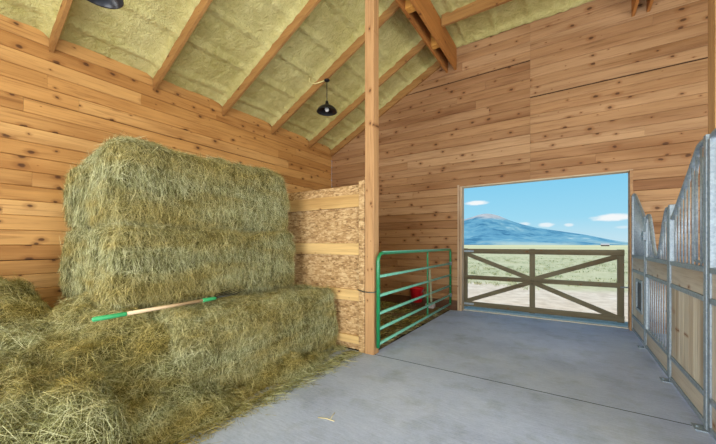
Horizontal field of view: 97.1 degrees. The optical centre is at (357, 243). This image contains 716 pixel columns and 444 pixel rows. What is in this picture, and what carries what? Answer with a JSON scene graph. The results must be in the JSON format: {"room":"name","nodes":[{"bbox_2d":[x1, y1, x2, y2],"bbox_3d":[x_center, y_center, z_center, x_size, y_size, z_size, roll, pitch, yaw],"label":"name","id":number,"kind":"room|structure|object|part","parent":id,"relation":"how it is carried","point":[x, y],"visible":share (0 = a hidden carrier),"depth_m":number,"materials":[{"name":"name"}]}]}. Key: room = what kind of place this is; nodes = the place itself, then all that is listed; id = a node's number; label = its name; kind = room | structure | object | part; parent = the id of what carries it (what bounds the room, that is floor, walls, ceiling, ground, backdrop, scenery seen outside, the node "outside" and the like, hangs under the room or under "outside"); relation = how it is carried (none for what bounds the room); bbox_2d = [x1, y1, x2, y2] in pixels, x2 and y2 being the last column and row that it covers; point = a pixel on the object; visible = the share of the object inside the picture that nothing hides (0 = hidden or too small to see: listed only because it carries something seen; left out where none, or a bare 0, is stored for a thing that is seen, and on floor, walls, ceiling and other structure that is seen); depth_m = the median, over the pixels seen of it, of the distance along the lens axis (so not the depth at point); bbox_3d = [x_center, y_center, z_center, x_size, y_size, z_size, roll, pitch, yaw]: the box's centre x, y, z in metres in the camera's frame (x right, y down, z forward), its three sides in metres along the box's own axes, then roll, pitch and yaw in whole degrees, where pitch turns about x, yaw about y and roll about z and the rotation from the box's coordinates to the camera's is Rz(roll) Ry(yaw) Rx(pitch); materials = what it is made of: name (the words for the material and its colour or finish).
{"room":"farm building","nodes":[
{"label":"farm building","id":0,"kind":"room"},
{"bbox_2d":[0,14,331,308],"bbox_3d":[-4.187,-0.595,4.090,0.141,4.390,12.200,0,0,34],"label":"wall","id":1,"kind":"structure","parent":0,"point":[55,107],"depth_m":4.30,"materials":[{"name":"brown wood"}]},
{"bbox_2d":[0,0,452,149],"bbox_3d":[-2.583,-3.694,3.119,3.621,2.052,12.350,0,0,34],"label":"ceiling","id":2,"kind":"structure","parent":0,"point":[231,37],"depth_m":5.45,"materials":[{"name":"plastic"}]},
{"bbox_2d":[170,304,715,443],"bbox_3d":[0.070,1.562,1.220,10.230,0.195,12.512,0,0,34],"label":"floor","id":3,"kind":"structure","parent":0,"point":[459,377],"depth_m":3.15,"materials":[{"name":"concrete"}]},
{"bbox_2d":[0,275,362,443],"bbox_3d":[-2.350,0.835,3.192,3.907,1.591,4.715,0,0,34],"label":"hay","id":4,"kind":"object","parent":3,"relation":"on","point":[67,377],"visible":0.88,"depth_m":2.58},
{"bbox_2d":[138,282,338,388],"bbox_3d":[-1.338,1.060,3.902,1.244,1.073,2.443,0,0,34],"label":"hay bale","id":5,"kind":"object","parent":3,"relation":"on","point":[227,337],"visible":0.7,"depth_m":3.32},
{"bbox_2d":[92,288,243,321],"bbox_3d":[-1.703,0.556,3.023,0.210,0.095,1.358,0,0,34],"label":"pitchfork","id":6,"kind":"object","parent":5,"relation":"on","point":[121,314],"visible":1,"depth_m":2.84,"materials":[{"name":"brown wood"}]},
{"bbox_3d":[-1.757,0.577,2.913,0.031,0.040,0.720,0,0,32],"label":"handle","id":7,"kind":"part","parent":6,"relation":"part of","materials":[{"name":"brown wood"}]},
{"bbox_2d":[286,180,364,352],"bbox_3d":[-1.285,0.310,5.288,3.340,2.380,0.070,0,0,34],"label":"partition panel","id":8,"kind":"object","parent":3,"relation":"on","point":[327,226],"visible":0.41,"depth_m":4.64,"materials":[{"name":"beige wood"}]},
{"bbox_2d":[365,0,378,354],"bbox_3d":[0.191,-1.220,4.347,0.140,5.440,0.140,0,0,34],"label":"timber post","id":9,"kind":"object","parent":3,"relation":"on","point":[371,6],"visible":1,"depth_m":4.29,"materials":[{"name":"brown wood"}]},
{"bbox_2d":[357,248,451,347],"bbox_3d":[1.093,0.749,5.759,0.332,1.302,3.548,0,0,34],"label":"gate","id":10,"kind":"object","parent":9,"relation":"attached to","point":[378,276],"visible":1,"depth_m":4.98,"materials":[{"name":"green metal"}]},
{"bbox_3d":[1.193,0.120,5.722,0.043,0.043,3.221,0,0,32],"label":"rail","id":11,"kind":"part","parent":10,"relation":"part of","materials":[{"name":"green metal"}]},
{"bbox_3d":[1.177,1.350,5.697,0.042,0.042,3.401,0,0,32],"label":"rail","id":12,"kind":"part","parent":10,"relation":"part of","materials":[{"name":"green metal"}]},
{"bbox_3d":[1.177,1.150,5.697,0.042,0.042,3.401,0,0,32],"label":"rail","id":13,"kind":"part","parent":10,"relation":"part of","materials":[{"name":"green metal"}]},
{"bbox_3d":[1.177,0.940,5.697,0.042,0.042,3.401,0,0,32],"label":"rail","id":14,"kind":"part","parent":10,"relation":"part of","materials":[{"name":"green metal"}]},
{"bbox_3d":[1.177,0.700,5.697,0.042,0.042,3.401,0,0,32],"label":"rail","id":15,"kind":"part","parent":10,"relation":"part of","materials":[{"name":"green metal"}]},
{"bbox_3d":[1.177,0.440,5.697,0.042,0.042,3.401,0,0,32],"label":"rail","id":16,"kind":"part","parent":10,"relation":"part of","materials":[{"name":"green metal"}]},
{"bbox_2d":[429,270,431,301],"bbox_3d":[1.362,0.793,5.931,0.012,0.627,0.149,0,0,34],"label":"rope","id":17,"kind":"object","parent":10,"relation":"hanging from","point":[429,270],"visible":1,"depth_m":5.92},
{"bbox_2d":[380,301,449,345],"bbox_3d":[-0.236,1.461,6.728,3.520,0.076,3.360,0,0,34],"label":"litter","id":18,"kind":"object","parent":3,"relation":"on","point":[397,310],"visible":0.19,"depth_m":6.11,"materials":[{"name":"brown plant"}]},
{"bbox_2d":[463,308,628,328],"bbox_3d":[3.642,1.544,6.463,2.900,0.112,0.200,0,0,34],"label":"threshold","id":19,"kind":"structure","parent":3,"relation":"on","point":[467,309],"depth_m":6.31,"materials":[{"name":"concrete"}]},
{"bbox_2d":[631,193,645,348],"bbox_3d":[4.435,0.319,4.988,0.170,2.363,1.155,0,0,34],"label":"panel","id":20,"kind":"object","parent":3,"relation":"on","point":[638,216],"visible":0.8,"depth_m":5.08,"materials":[{"name":"metal"}]},
{"bbox_3d":[4.454,0.208,5.003,0.045,0.045,1.020,0,0,33],"label":"frame rail","id":21,"kind":"part","parent":20,"relation":"part of","materials":[{"name":"metal"}]},
{"bbox_3d":[4.454,0.448,5.003,0.045,0.045,1.020,0,0,33],"label":"frame rail","id":22,"kind":"part","parent":20,"relation":"part of","materials":[{"name":"metal"}]},
{"bbox_3d":[4.454,1.228,5.003,0.045,0.045,1.020,0,0,33],"label":"frame rail","id":23,"kind":"part","parent":20,"relation":"part of","materials":[{"name":"metal"}]},
{"bbox_3d":[4.454,1.458,5.003,0.045,0.045,1.020,0,0,33],"label":"frame rail","id":24,"kind":"part","parent":20,"relation":"part of","materials":[{"name":"metal"}]},
{"bbox_3d":[4.410,0.810,4.936,0.045,0.505,0.505,0,0,33],"label":"opening frame","id":25,"kind":"part","parent":20,"relation":"part of","materials":[{"name":"metal"}]},
{"bbox_2d":[640,207,667,376],"bbox_3d":[3.785,0.529,4.047,0.106,1.903,1.313,0,0,34],"label":"door","id":26,"kind":"structure","parent":3,"relation":"on","point":[656,264],"depth_m":4.00,"materials":[{"name":"metal"}]},
{"bbox_3d":[4.117,0.590,4.494,0.045,1.780,0.044,0,0,33],"label":"rail","id":27,"kind":"part","parent":26,"relation":"part of","materials":[{"name":"metal"}]},
{"bbox_3d":[3.788,0.208,3.998,0.045,0.045,1.190,0,0,33],"label":"frame rail","id":28,"kind":"part","parent":26,"relation":"part of","materials":[{"name":"metal"}]},
{"bbox_3d":[3.788,0.448,3.998,0.045,0.045,1.190,0,0,33],"label":"frame rail","id":29,"kind":"part","parent":26,"relation":"part of","materials":[{"name":"metal"}]},
{"bbox_3d":[3.788,1.228,3.998,0.045,0.045,1.190,0,0,33],"label":"frame rail","id":30,"kind":"part","parent":26,"relation":"part of","materials":[{"name":"metal"}]},
{"bbox_3d":[3.788,1.458,3.998,0.045,0.045,1.190,0,0,33],"label":"frame rail","id":31,"kind":"part","parent":26,"relation":"part of","materials":[{"name":"metal"}]},
{"bbox_3d":[3.460,0.590,3.502,0.045,1.780,0.044,0,0,33],"label":"rail","id":32,"kind":"part","parent":26,"relation":"part of","materials":[{"name":"metal"}]},
{"bbox_2d":[659,134,709,432],"bbox_3d":[3.117,0.310,2.997,0.170,2.380,1.200,0,0,34],"label":"panel","id":33,"kind":"object","parent":3,"relation":"on","point":[687,282],"visible":0.94,"depth_m":2.87,"materials":[{"name":"metal"}]},
{"bbox_3d":[3.415,1.489,3.448,0.170,0.022,0.120,0,0,33],"label":"foot plate","id":34,"kind":"part","parent":33,"relation":"part of","materials":[{"name":"metal"}]},
{"bbox_3d":[3.129,0.208,3.002,0.045,0.045,1.000,0,0,33],"label":"frame rail","id":35,"kind":"part","parent":33,"relation":"part of","materials":[{"name":"metal"}]},
{"bbox_3d":[3.129,0.448,3.002,0.045,0.045,1.000,0,0,33],"label":"frame rail","id":36,"kind":"part","parent":33,"relation":"part of","materials":[{"name":"metal"}]},
{"bbox_3d":[3.129,1.228,3.002,0.045,0.045,1.000,0,0,33],"label":"frame rail","id":37,"kind":"part","parent":33,"relation":"part of","materials":[{"name":"metal"}]},
{"bbox_3d":[3.129,1.458,3.002,0.045,0.045,1.000,0,0,33],"label":"frame rail","id":38,"kind":"part","parent":33,"relation":"part of","materials":[{"name":"metal"}]},
{"bbox_3d":[2.819,1.489,2.547,0.170,0.022,0.120,0,0,33],"label":"foot plate","id":39,"kind":"part","parent":33,"relation":"part of","materials":[{"name":"metal"}]},
{"bbox_2d":[708,128,715,439],"bbox_3d":[2.450,0.308,1.989,0.170,2.383,1.222,0,0,34],"label":"panel","id":40,"kind":"object","parent":3,"relation":"on","point":[712,138],"visible":1,"depth_m":2.46,"materials":[{"name":"metal"}]},
{"bbox_3d":[2.478,0.208,2.018,0.045,0.045,1.100,0,0,33],"label":"frame rail","id":41,"kind":"part","parent":40,"relation":"part of","materials":[{"name":"metal"}]},
{"bbox_3d":[2.478,0.448,2.018,0.045,0.045,1.100,0,0,33],"label":"frame rail","id":42,"kind":"part","parent":40,"relation":"part of","materials":[{"name":"metal"}]},
{"bbox_3d":[2.478,1.228,2.018,0.045,0.045,1.100,0,0,33],"label":"frame rail","id":43,"kind":"part","parent":40,"relation":"part of","materials":[{"name":"metal"}]},
{"bbox_3d":[2.478,1.458,2.018,0.045,0.045,1.100,0,0,33],"label":"frame rail","id":44,"kind":"part","parent":40,"relation":"part of","materials":[{"name":"metal"}]},
{"bbox_2d":[708,0,715,133],"bbox_3d":[2.914,-1.220,2.509,0.150,5.440,0.160,0,0,34],"label":"timber post","id":45,"kind":"object","parent":3,"relation":"on","point":[711,3],"visible":0.2,"depth_m":2.55,"materials":[{"name":"brown wood"}]},
{"bbox_3d":[-2.300,1.058,4.427,1.359,1.074,2.450,0,0,33],"label":"hay bale","id":46,"kind":"object","parent":3,"relation":"on","visible":0},
{"bbox_2d":[56,220,296,312],"bbox_3d":[-2.138,0.216,4.109,1.643,1.014,2.452,0,0,34],"label":"hay bale","id":47,"kind":"object","parent":46,"relation":"on","point":[128,265],"visible":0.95,"depth_m":3.30},
{"bbox_2d":[60,131,290,233],"bbox_3d":[-2.127,-0.579,4.064,1.515,1.048,2.302,0,0,34],"label":"hay bale","id":48,"kind":"object","parent":47,"relation":"on","point":[140,181],"visible":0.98,"depth_m":3.30},
{"bbox_2d":[431,0,592,47],"bbox_3d":[0.157,-4.553,1.306,3.098,0.314,12.350,0,0,34],"label":"ceiling","id":49,"kind":"structure","parent":0,"point":[514,13],"depth_m":6.24,"materials":[{"name":"plastic"}]},
{"bbox_2d":[332,0,707,333],"bbox_3d":[3.520,-1.485,6.387,10.180,6.170,0.141,0,0,34],"label":"wall","id":50,"kind":"structure","parent":0,"point":[593,86],"depth_m":6.25,"materials":[{"name":"brown wood"}]},
{"bbox_2d":[331,61,441,155],"bbox_3d":[0.627,-3.500,8.177,3.340,1.957,0.060,0,0,34],"label":"rafter","id":51,"kind":"object","parent":50,"relation":"attached to","point":[436,65],"visible":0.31,"depth_m":7.93,"materials":[{"name":"brown wood"}]},
{"bbox_2d":[409,286,423,302],"bbox_3d":[1.384,1.192,7.454,0.348,0.335,0.348,0,0,-12],"label":"bucket","id":52,"kind":"object","parent":50,"relation":"hanging from","point":[415,291],"visible":0.82,"depth_m":7.33,"materials":[{"name":"red plastic"}]},
{"bbox_2d":[380,293,456,310],"bbox_3d":[0.733,1.390,8.128,3.610,0.220,0.035,0,0,34],"label":"baseboard","id":53,"kind":"structure","parent":50,"relation":"attached to","point":[394,298],"depth_m":7.61,"materials":[{"name":"brown wood"}]},
{"bbox_2d":[395,0,456,72],"bbox_3d":[-0.267,-4.200,3.591,0.240,0.520,8.695,0,0,34],"label":"header beam","id":54,"kind":"structure","parent":50,"relation":"attached to","point":[422,14],"depth_m":6.05,"materials":[{"name":"brown wood"}]},
{"bbox_2d":[49,0,72,52],"bbox_3d":[-2.643,-3.500,3.236,3.340,1.957,0.048,0,0,34],"label":"rafter","id":55,"kind":"object","parent":54,"relation":"attached to","point":[65,6],"visible":0.76,"depth_m":3.94,"materials":[{"name":"brown wood"}]},
{"bbox_2d":[87,0,123,8],"bbox_3d":[-2.668,-2.955,3.253,0.416,0.770,0.416,0,0,34],"label":"pendant lamp","id":56,"kind":"object","parent":55,"relation":"hanging from","point":[109,4],"visible":1,"depth_m":3.42,"materials":[{"name":"black metal"}]},
{"bbox_2d":[153,0,212,90],"bbox_3d":[-1.958,-3.500,4.270,3.340,1.957,0.048,0,0,34],"label":"rafter","id":57,"kind":"object","parent":54,"relation":"attached to","point":[200,9],"visible":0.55,"depth_m":4.69,"materials":[{"name":"brown wood"}]},
{"bbox_2d":[222,0,320,115],"bbox_3d":[-1.268,-3.500,5.313,3.340,1.957,0.048,0,0,34],"label":"rafter","id":58,"kind":"object","parent":54,"relation":"attached to","point":[308,8],"visible":0.56,"depth_m":5.44,"materials":[{"name":"brown wood"}]},
{"bbox_2d":[272,1,399,134],"bbox_3d":[-0.579,-3.500,6.355,3.340,1.957,0.048,0,0,34],"label":"rafter","id":59,"kind":"object","parent":54,"relation":"attached to","point":[394,6],"visible":0.43,"depth_m":6.28,"materials":[{"name":"brown wood"}]},
{"bbox_2d":[309,78,336,115],"bbox_3d":[-0.697,-3.037,6.433,0.580,0.734,0.416,0,0,34],"label":"pendant lamp","id":60,"kind":"object","parent":59,"relation":"hanging from","point":[326,109],"visible":1,"depth_m":6.42,"materials":[{"name":"black metal"}]},
{"bbox_3d":[-0.629,-2.777,6.388,0.416,0.215,0.416,0,0,33],"label":"lamp shade","id":61,"kind":"part","parent":60,"relation":"part of","materials":[{"name":"black metal"}]},
{"bbox_2d":[309,39,425,147],"bbox_3d":[0.111,-3.500,7.397,3.340,1.957,0.048,0,0,34],"label":"rafter","id":62,"kind":"object","parent":54,"relation":"attached to","point":[421,44],"visible":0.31,"depth_m":7.36,"materials":[{"name":"brown wood"}]},
{"bbox_2d":[441,0,511,26],"bbox_3d":[2.904,-4.430,5.429,2.990,0.260,0.060,0,0,34],"label":"joist","id":63,"kind":"object","parent":54,"relation":"attached to","point":[478,6],"visible":1,"depth_m":5.94,"materials":[{"name":"brown wood"}]},
{"bbox_2d":[457,185,458,310],"bbox_3d":[2.263,0.085,7.124,0.040,2.830,0.020,0,0,34],"label":"trim","id":64,"kind":"structure","parent":50,"relation":"attached to","point":[457,185],"depth_m":7.11,"materials":[{"name":"brown wood"}]},
{"bbox_2d":[460,187,463,310],"bbox_3d":[2.353,0.110,7.155,0.045,2.780,0.190,0,0,34],"label":"trim","id":65,"kind":"structure","parent":50,"relation":"attached to","point":[461,188],"depth_m":7.08,"materials":[{"name":"brown wood"}]},
{"bbox_2d":[464,248,627,322],"bbox_3d":[3.616,0.765,6.468,2.931,1.330,0.096,0,0,34],"label":"gate","id":66,"kind":"object","parent":50,"relation":"attached to","point":[531,280],"visible":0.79,"depth_m":6.32,"materials":[{"name":"wood"}]},
{"bbox_3d":[3.618,0.755,6.499,2.860,0.090,0.030,0,0,33],"label":"rail","id":67,"kind":"part","parent":66,"relation":"part of","materials":[{"name":"brown wood"}]},
{"bbox_3d":[3.599,0.160,6.470,2.860,0.105,0.035,0,0,33],"label":"rail","id":68,"kind":"part","parent":66,"relation":"part of","materials":[{"name":"brown wood"}]},
{"bbox_3d":[3.599,1.355,6.470,2.860,0.110,0.035,0,0,33],"label":"rail","id":69,"kind":"part","parent":66,"relation":"part of","materials":[{"name":"brown wood"}]},
{"bbox_2d":[460,169,632,187],"bbox_3d":[3.573,-1.280,6.358,2.960,0.024,0.172,0,0,34],"label":"trim","id":70,"kind":"structure","parent":50,"relation":"attached to","point":[622,171],"depth_m":6.20,"materials":[{"name":"brown wood"}]},
{"bbox_2d":[628,170,632,330],"bbox_3d":[4.783,0.110,5.546,0.045,2.780,0.190,0,0,34],"label":"trim","id":71,"kind":"structure","parent":50,"relation":"attached to","point":[630,173],"depth_m":5.50,"materials":[{"name":"brown wood"}]},
{"bbox_2d":[631,0,653,16],"bbox_3d":[2.447,-4.200,1.795,0.240,0.520,8.695,0,0,34],"label":"header beam","id":72,"kind":"structure","parent":50,"relation":"attached to","point":[634,3],"depth_m":5.31,"materials":[{"name":"brown wood"}]},
{"label":"outside","id":73,"kind":"structure","parent":0,"visible":0},
{"bbox_2d":[464,245,627,325],"bbox_3d":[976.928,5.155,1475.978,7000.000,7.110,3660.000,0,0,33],"label":"ground","id":74,"kind":"structure","parent":73,"point":[605,298],"depth_m":12.18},
{"bbox_2d":[464,214,627,244],"bbox_3d":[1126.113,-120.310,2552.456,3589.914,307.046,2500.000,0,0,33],"label":"mountain","id":75,"kind":"structure","parent":74,"relation":"on","point":[482,229],"depth_m":1941.09},
{"bbox_2d":[468,248,627,290],"bbox_3d":[8.095,1.591,74.122,202.114,0.202,107.776,0,0,33],"label":"sagebrush","id":76,"kind":"object","parent":74,"relation":"on","point":[584,261],"visible":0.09,"depth_m":19.38,"materials":[{"name":"green plant"}]}
]}

